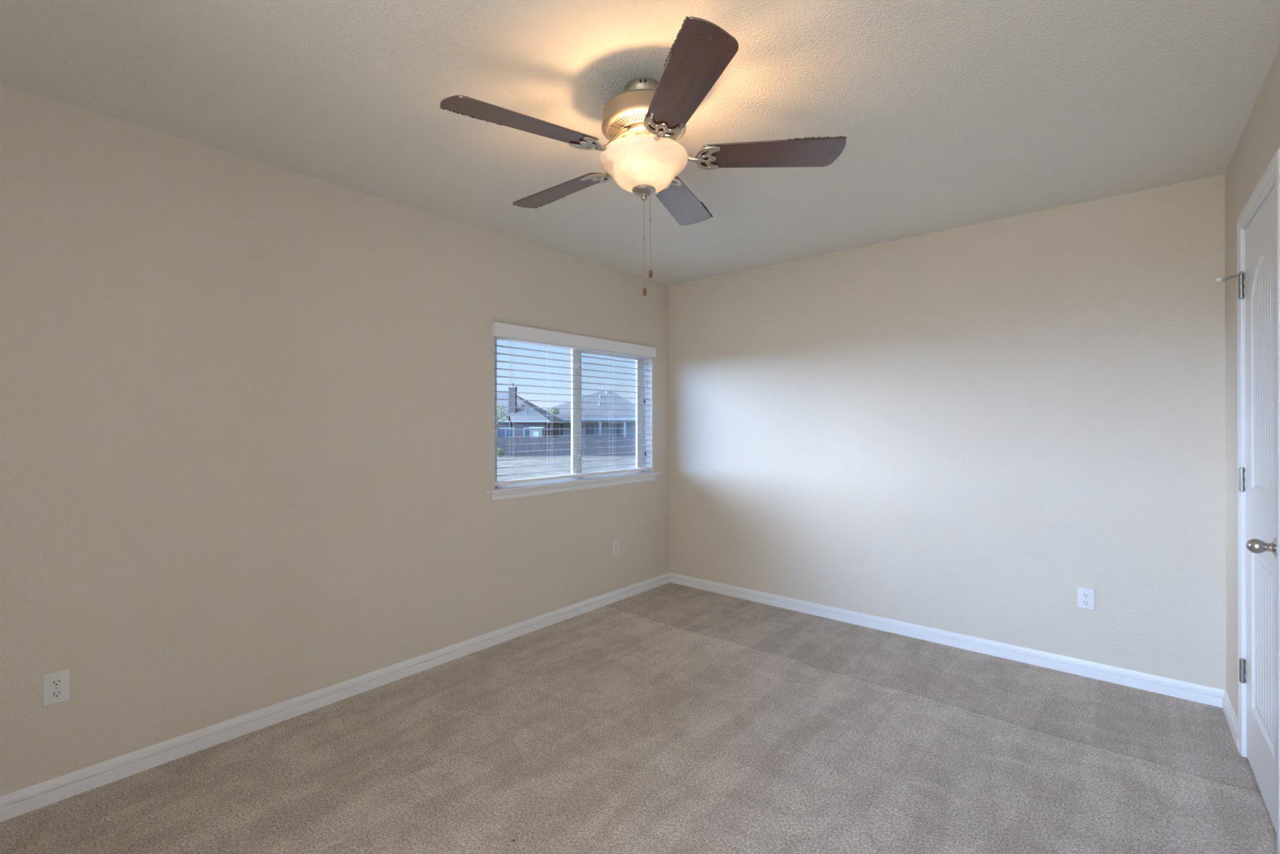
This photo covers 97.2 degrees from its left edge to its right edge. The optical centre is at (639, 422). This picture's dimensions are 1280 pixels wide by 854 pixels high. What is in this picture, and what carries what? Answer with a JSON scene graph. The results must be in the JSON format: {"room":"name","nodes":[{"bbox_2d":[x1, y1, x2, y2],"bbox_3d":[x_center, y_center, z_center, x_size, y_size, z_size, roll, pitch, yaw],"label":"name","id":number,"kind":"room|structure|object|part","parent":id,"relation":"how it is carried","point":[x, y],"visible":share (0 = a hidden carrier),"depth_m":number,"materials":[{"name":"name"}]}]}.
{"room":"empty bedroom","nodes":[
{"label":"empty bedroom","id":0,"kind":"room"},
{"bbox_2d":[0,83,669,795],"bbox_3d":[-1.253,0.092,2.995,0.135,2.440,4.460,0,0,40],"label":"wall","id":1,"kind":"structure","parent":0,"point":[246,405],"depth_m":2.39,"materials":[{"name":"paint"}]},
{"bbox_2d":[41,668,71,706],"bbox_3d":[-2.031,0.922,1.965,0.008,0.110,0.070,0,0,40],"label":"electrical outlet","id":2,"kind":"object","parent":1,"relation":"attached to","point":[56,686],"visible":1,"depth_m":1.96,"materials":[{"name":"white plastic"}]},
{"bbox_2d":[49,688,63,698],"bbox_3d":[-2.029,0.942,1.963,0.003,0.028,0.034,0,0,40],"label":"receptacle","id":3,"kind":"object","parent":2,"relation":"attached to","point":[54,693],"depth_m":1.96,"materials":[{"name":"white plastic"}]},
{"bbox_2d":[49,677,63,687],"bbox_3d":[-2.029,0.902,1.963,0.003,0.028,0.034,0,0,40],"label":"receptacle","id":4,"kind":"object","parent":2,"relation":"attached to","point":[54,682],"depth_m":1.96,"materials":[{"name":"white plastic"}]},
{"bbox_2d":[0,572,670,822],"bbox_3d":[-1.193,1.272,2.947,0.014,0.080,4.460,0,0,40],"label":"baseboard","id":5,"kind":"structure","parent":1,"relation":"attached to","point":[29,798],"depth_m":2.45,"materials":[{"name":"white paint"}]},
{"bbox_2d":[486,338,660,501],"bbox_3d":[-0.420,-0.066,3.945,0.168,1.050,1.600,0,0,40],"label":"window","id":6,"kind":"structure","parent":1,"relation":"in","point":[499,492],"depth_m":3.97,"materials":[{"name":"white paint"}]},
{"bbox_3d":[-0.679,-0.075,3.697,0.020,0.949,0.695,0,0,40],"label":"fixed sash","id":7,"kind":"part","parent":6,"relation":"part of","materials":[{"name":"white plastic"}]},
{"bbox_2d":[492,321,656,485],"bbox_3d":[-0.396,-0.110,3.922,0.091,0.974,1.514,0,0,40],"label":"window blind","id":8,"kind":"object","parent":6,"relation":"attached to","point":[500,331],"visible":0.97,"depth_m":3.82,"materials":[{"name":"white plastic"}]},
{"bbox_3d":[-0.785,-0.262,3.444,0.002,0.502,0.004,0,0,40],"label":"pull cord","id":9,"kind":"part","parent":8,"relation":"part of","materials":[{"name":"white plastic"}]},
{"bbox_3d":[-0.789,-0.080,3.488,0.052,0.866,0.008,0,0,40],"label":"ladder cord","id":10,"kind":"part","parent":8,"relation":"part of","materials":[{"name":"white fabric"}]},
{"bbox_3d":[-0.593,-0.081,3.719,0.052,0.866,0.008,0,0,40],"label":"ladder cord","id":11,"kind":"part","parent":8,"relation":"part of","materials":[{"name":"white fabric"}]},
{"bbox_3d":[-0.408,0.362,3.935,0.054,0.020,1.476,0,0,40],"label":"rail","id":12,"kind":"part","parent":8,"relation":"part of","materials":[{"name":"white plastic"}]},
{"bbox_3d":[-0.400,-0.081,3.946,0.052,0.866,0.008,0,0,40],"label":"ladder cord","id":13,"kind":"part","parent":8,"relation":"part of","materials":[{"name":"white fabric"}]},
{"bbox_3d":[-0.206,-0.082,4.175,0.052,0.866,0.008,0,0,40],"label":"ladder cord","id":14,"kind":"part","parent":8,"relation":"part of","materials":[{"name":"white fabric"}]},
{"bbox_3d":[0.032,-0.083,4.455,0.052,0.866,0.008,0,0,40],"label":"ladder cord","id":15,"kind":"part","parent":8,"relation":"part of","materials":[{"name":"white fabric"}]},
{"bbox_3d":[0.035,-0.352,4.411,0.002,0.327,0.004,0,0,40],"label":"pull cord","id":16,"kind":"part","parent":8,"relation":"part of","materials":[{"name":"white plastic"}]},
{"bbox_3d":[0.042,-0.148,4.418,0.002,0.736,0.004,0,0,40],"label":"pull cord","id":17,"kind":"part","parent":8,"relation":"part of","materials":[{"name":"white fabric"}]},
{"bbox_3d":[-0.225,-0.076,4.236,0.020,0.949,0.707,0,0,40],"label":"sliding sash","id":18,"kind":"part","parent":6,"relation":"part of","materials":[{"name":"white plastic"}]},
{"bbox_3d":[-0.461,-0.083,3.978,0.062,1.016,1.488,0,0,40],"label":"frame","id":19,"kind":"part","parent":6,"relation":"part of","materials":[{"name":"white plastic"}]},
{"bbox_2d":[612,540,619,556],"bbox_3d":[-0.175,0.922,4.152,0.008,0.110,0.070,0,0,40],"label":"electrical outlet","id":20,"kind":"object","parent":1,"relation":"attached to","point":[615,544],"visible":1,"depth_m":4.14,"materials":[{"name":"white plastic"}]},
{"bbox_2d":[0,582,1277,853],"bbox_3d":[-0.257,1.369,1.601,3.453,0.120,5.540,0,0,40],"label":"floor","id":21,"kind":"structure","parent":0,"point":[669,717],"depth_m":2.17,"materials":[{"name":"beige carpet"}]},
{"bbox_2d":[0,0,1279,285],"bbox_3d":[-0.264,-1.191,1.601,3.453,0.120,5.540,0,0,40],"label":"ceiling","id":22,"kind":"structure","parent":0,"point":[950,114],"depth_m":1.93,"materials":[{"name":"paint"}]},
{"bbox_2d":[440,16,846,296],"bbox_3d":[-0.023,-0.781,1.949,1.240,0.701,1.294,0,0,40],"label":"ceiling fan","id":23,"kind":"object","parent":22,"relation":"hanging from","point":[642,125],"visible":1,"depth_m":1.81,"materials":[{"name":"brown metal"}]},
{"bbox_3d":[-0.344,-0.896,1.689,0.475,0.033,0.139,0,0,-32],"label":"blade","id":24,"kind":"part","parent":23,"relation":"part of","materials":[{"name":"brown wood"}]},
{"bbox_3d":[-0.312,-0.896,2.185,0.475,0.033,0.139,0,0,40],"label":"blade","id":25,"kind":"part","parent":23,"relation":"part of","materials":[{"name":"brown wood"}]},
{"bbox_3d":[0.013,-0.846,1.915,0.301,0.114,0.301,0,0,40],"label":"lamp shade","id":26,"kind":"part","parent":23,"relation":"part of","materials":[{"name":"white glass"}]},
{"bbox_3d":[0.015,-0.605,1.915,0.003,0.305,0.003,0,0,40],"label":"pull chain","id":27,"kind":"part","parent":23,"relation":"part of","materials":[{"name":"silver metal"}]},
{"bbox_3d":[0.035,-0.647,1.903,0.003,0.273,0.003,0,0,40],"label":"pull chain","id":28,"kind":"part","parent":23,"relation":"part of","materials":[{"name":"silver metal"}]},
{"bbox_3d":[0.170,-0.898,2.308,0.139,0.033,0.475,0,0,22],"label":"blade","id":29,"kind":"part","parent":23,"relation":"part of","materials":[{"name":"brown wood"}]},
{"bbox_3d":[0.117,-0.898,1.506,0.139,0.033,0.475,0,0,-14],"label":"blade","id":30,"kind":"part","parent":23,"relation":"part of","materials":[{"name":"brown wood"}]},
{"bbox_3d":[0.435,-0.898,1.888,0.475,0.033,0.139,0,0,4],"label":"blade","id":31,"kind":"part","parent":23,"relation":"part of","materials":[{"name":"brown wood"}]},
{"bbox_2d":[668,173,1226,689],"bbox_3d":[1.493,0.085,3.667,3.453,2.440,0.120,0,0,40],"label":"wall","id":32,"kind":"structure","parent":0,"point":[966,430],"depth_m":3.19,"materials":[{"name":"paint"}]},
{"bbox_2d":[669,572,1225,707],"bbox_3d":[1.459,1.265,3.612,3.198,0.080,0.014,0,0,40],"label":"baseboard","id":33,"kind":"structure","parent":32,"relation":"attached to","point":[1203,694],"depth_m":3.19,"materials":[{"name":"white paint"}]},
{"bbox_2d":[1077,586,1094,610],"bbox_3d":[2.295,0.903,2.905,0.070,0.110,0.008,0,0,40],"label":"electrical outlet","id":34,"kind":"object","parent":32,"relation":"attached to","point":[1086,596],"visible":1,"depth_m":2.90,"materials":[{"name":"white plastic"}]},
{"bbox_2d":[1081,599,1090,605],"bbox_3d":[2.294,0.923,2.903,0.034,0.028,0.003,0,0,40],"label":"receptacle","id":35,"kind":"object","parent":34,"relation":"attached to","point":[1084,602],"depth_m":2.90,"materials":[{"name":"white plastic"}]},
{"bbox_2d":[1081,591,1090,597],"bbox_3d":[2.294,0.884,2.903,0.034,0.028,0.003,0,0,40],"label":"receptacle","id":36,"kind":"object","parent":34,"relation":"attached to","point":[1084,594],"depth_m":2.90,"materials":[{"name":"white plastic"}]},
{"bbox_2d":[1224,45,1279,719],"bbox_3d":[0.971,0.086,0.477,0.120,2.440,5.420,0,0,40],"label":"wall","id":37,"kind":"structure","parent":0,"point":[1259,142],"depth_m":2.37,"materials":[{"name":"paint"}]},
{"bbox_2d":[1222,689,1238,749],"bbox_3d":[2.534,1.262,2.418,0.014,0.080,0.442,0,0,40],"label":"baseboard","id":38,"kind":"structure","parent":37,"relation":"attached to","point":[1229,713],"depth_m":2.41,"materials":[{"name":"white paint"}]},
{"bbox_2d":[1215,186,1276,832],"bbox_3d":[2.144,0.272,1.980,0.115,2.038,0.666,0,0,40],"label":"door","id":39,"kind":"structure","parent":37,"relation":"in","point":[1257,286],"depth_m":1.96,"materials":[{"name":"white paint"}]},
{"bbox_3d":[1.959,0.389,1.779,0.068,0.065,0.065,0,0,40],"label":"knob","id":40,"kind":"part","parent":39,"relation":"part of","materials":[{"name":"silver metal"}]},
{"bbox_2d":[1236,147,1279,853],"bbox_3d":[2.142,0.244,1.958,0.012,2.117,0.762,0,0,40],"label":"trim","id":41,"kind":"structure","parent":37,"relation":"attached to","point":[1272,173],"depth_m":1.93,"materials":[{"name":"white paint"}]},
{"label":"outside","id":42,"kind":"structure","parent":0,"visible":0},
{"bbox_2d":[497,455,635,480],"bbox_3d":[-14.992,3.149,98.000,279.171,0.400,276.170,0,0,40],"label":"ground","id":43,"kind":"structure","parent":42,"point":[502,471],"depth_m":39.29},
{"bbox_2d":[497,447,504,457],"bbox_3d":[-12.059,2.533,48.304,0.950,0.854,0.955,0,0,40],"label":"bush","id":44,"kind":"object","parent":43,"relation":"on","point":[498,449],"visible":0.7,"depth_m":48.26,"materials":[{"name":"green plant"}]},
{"bbox_2d":[497,404,509,436],"bbox_3d":[-14.225,0.552,56.210,2.412,4.795,2.335,0,0,40],"label":"tree","id":45,"kind":"object","parent":43,"relation":"on","point":[499,416],"visible":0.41,"depth_m":56.14,"materials":[{"name":"green plant"}]},
{"bbox_2d":[497,382,564,437],"bbox_3d":[-17.302,-0.695,65.970,15.400,7.300,12.060,0,0,0],"label":"house","id":46,"kind":"structure","parent":43,"relation":"on","point":[522,424],"depth_m":61.38,"materials":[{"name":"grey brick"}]},
{"bbox_2d":[528,426,546,437],"bbox_3d":[-10.096,1.661,55.600,1.400,2.550,1.600,0,0,0],"label":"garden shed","id":47,"kind":"object","parent":43,"relation":"on","point":[533,432],"visible":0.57,"depth_m":55.00,"materials":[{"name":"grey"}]},
{"bbox_3d":[-10.095,1.836,54.980,0.500,2.000,0.040,0,0,0],"label":"door","id":48,"kind":"part","parent":47,"relation":"part of","materials":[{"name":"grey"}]},
{"bbox_2d":[551,407,559,414],"bbox_3d":[-11.004,0.443,72.872,1.290,4.992,1.302,0,0,40],"label":"tree","id":49,"kind":"object","parent":43,"relation":"on","point":[556,410],"visible":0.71,"depth_m":72.77,"materials":[{"name":"green plant"}]},
{"bbox_2d":[497,436,635,456],"bbox_3d":[2.047,2.053,50.080,64.083,1.700,0.161,0,0,0],"label":"wooden fence","id":50,"kind":"object","parent":43,"relation":"on","point":[631,441],"visible":0.19,"depth_m":50.00,"materials":[{"name":"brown wood"}]},
{"bbox_2d":[544,382,635,437],"bbox_3d":[-6.804,-1.448,81.970,18.000,8.750,16.060,0,0,0],"label":"house","id":51,"kind":"structure","parent":43,"relation":"on","point":[591,423],"depth_m":76.39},
{"bbox_3d":[-5.247,1.203,74.440,0.280,3.440,0.280,0,0,0],"label":"patio post","id":52,"kind":"part","parent":51,"relation":"part of","materials":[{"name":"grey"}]},
{"bbox_3d":[-1.997,1.194,74.440,0.280,3.440,0.280,0,0,0],"label":"patio post","id":53,"kind":"part","parent":51,"relation":"part of","materials":[{"name":"grey wood"}]}
]}

